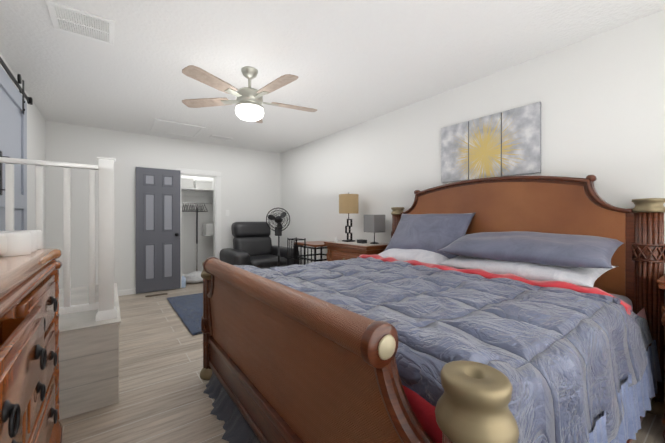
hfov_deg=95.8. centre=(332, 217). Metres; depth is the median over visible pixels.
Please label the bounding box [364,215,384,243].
lamp
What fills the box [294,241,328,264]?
side table
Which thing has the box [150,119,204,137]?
attic hatch
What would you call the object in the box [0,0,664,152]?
ceiling
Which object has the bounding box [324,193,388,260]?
nightstand
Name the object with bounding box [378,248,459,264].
pillow
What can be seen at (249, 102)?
fan
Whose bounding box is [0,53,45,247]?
wall
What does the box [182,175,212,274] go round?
wall
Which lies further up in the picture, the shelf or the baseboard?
the shelf
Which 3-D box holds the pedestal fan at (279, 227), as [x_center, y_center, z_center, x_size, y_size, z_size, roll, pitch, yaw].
[-0.742,0.528,4.515,0.396,1.374,0.644,0,0,-37]
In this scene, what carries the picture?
attached to the wall at (600, 97)
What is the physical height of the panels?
1.730 m
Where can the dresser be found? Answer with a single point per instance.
(30, 266)
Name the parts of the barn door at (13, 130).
barn door rail hardware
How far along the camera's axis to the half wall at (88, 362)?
1.91 m
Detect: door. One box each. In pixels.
[0,57,32,230]
[136,167,180,293]
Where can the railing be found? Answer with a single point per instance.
(104, 305)
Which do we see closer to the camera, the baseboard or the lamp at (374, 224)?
the lamp at (374, 224)
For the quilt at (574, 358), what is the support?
on the bed
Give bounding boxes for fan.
[182,65,316,122]
[266,208,305,266]
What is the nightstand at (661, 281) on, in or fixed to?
on the floor
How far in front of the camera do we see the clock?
3.82 m
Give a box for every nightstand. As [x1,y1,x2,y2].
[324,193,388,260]
[657,274,664,440]
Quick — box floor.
[59,282,664,442]
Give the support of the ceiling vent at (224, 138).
in the ceiling
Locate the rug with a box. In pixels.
[167,293,202,334]
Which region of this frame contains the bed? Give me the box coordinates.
[200,175,664,442]
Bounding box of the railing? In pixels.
[0,156,116,320]
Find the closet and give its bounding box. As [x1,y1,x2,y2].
[175,168,220,288]
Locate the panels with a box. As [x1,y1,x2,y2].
[144,173,173,280]
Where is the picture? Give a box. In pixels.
[441,102,540,182]
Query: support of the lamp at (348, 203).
on the nightstand at (348, 248)
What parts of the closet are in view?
rod hang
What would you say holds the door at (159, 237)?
attached to the closet
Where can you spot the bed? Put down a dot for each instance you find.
(515, 309)
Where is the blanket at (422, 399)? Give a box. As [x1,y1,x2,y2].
[402,385,441,442]
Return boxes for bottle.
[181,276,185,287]
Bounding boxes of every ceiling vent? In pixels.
[45,0,113,44]
[209,135,233,140]
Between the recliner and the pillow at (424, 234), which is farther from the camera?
the recliner
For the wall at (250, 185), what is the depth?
4.74 m
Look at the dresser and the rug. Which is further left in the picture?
the dresser
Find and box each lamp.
[339,193,358,241]
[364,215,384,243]
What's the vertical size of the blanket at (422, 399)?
0.612 m
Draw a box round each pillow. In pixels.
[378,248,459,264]
[384,213,474,258]
[437,231,623,267]
[438,255,618,287]
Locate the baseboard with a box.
[118,289,170,295]
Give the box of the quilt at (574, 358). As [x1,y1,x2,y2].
[233,257,652,442]
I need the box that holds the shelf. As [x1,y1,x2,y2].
[182,188,212,196]
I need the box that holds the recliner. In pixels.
[220,222,299,268]
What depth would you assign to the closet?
5.59 m
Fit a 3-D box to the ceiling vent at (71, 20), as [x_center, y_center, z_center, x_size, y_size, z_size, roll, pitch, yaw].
[-1.738,-1.347,2.099,0.345,0.012,0.350,0,0,-37]
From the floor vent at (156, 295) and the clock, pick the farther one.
the floor vent at (156, 295)
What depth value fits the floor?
2.12 m
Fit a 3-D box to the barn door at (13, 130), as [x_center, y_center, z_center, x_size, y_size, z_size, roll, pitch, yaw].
[-2.272,-0.325,1.970,0.127,1.960,2.885,0,0,-37]
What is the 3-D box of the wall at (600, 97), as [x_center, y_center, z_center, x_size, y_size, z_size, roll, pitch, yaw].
[0.871,-0.070,3.780,0.120,2.573,6.692,0,0,-37]
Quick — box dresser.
[0,230,62,442]
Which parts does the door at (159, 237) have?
six-panel door fields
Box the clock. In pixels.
[357,239,366,243]
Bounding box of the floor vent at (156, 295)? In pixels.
[145,293,166,296]
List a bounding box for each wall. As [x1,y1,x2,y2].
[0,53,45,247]
[45,121,279,290]
[58,283,120,419]
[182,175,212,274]
[280,9,664,392]
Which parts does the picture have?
panel, panel, panel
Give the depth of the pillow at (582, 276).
2.04 m
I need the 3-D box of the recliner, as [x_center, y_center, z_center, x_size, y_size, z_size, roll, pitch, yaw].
[-1.330,0.614,5.463,1.200,1.080,1.072,0,0,-37]
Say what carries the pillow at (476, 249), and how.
on the bed

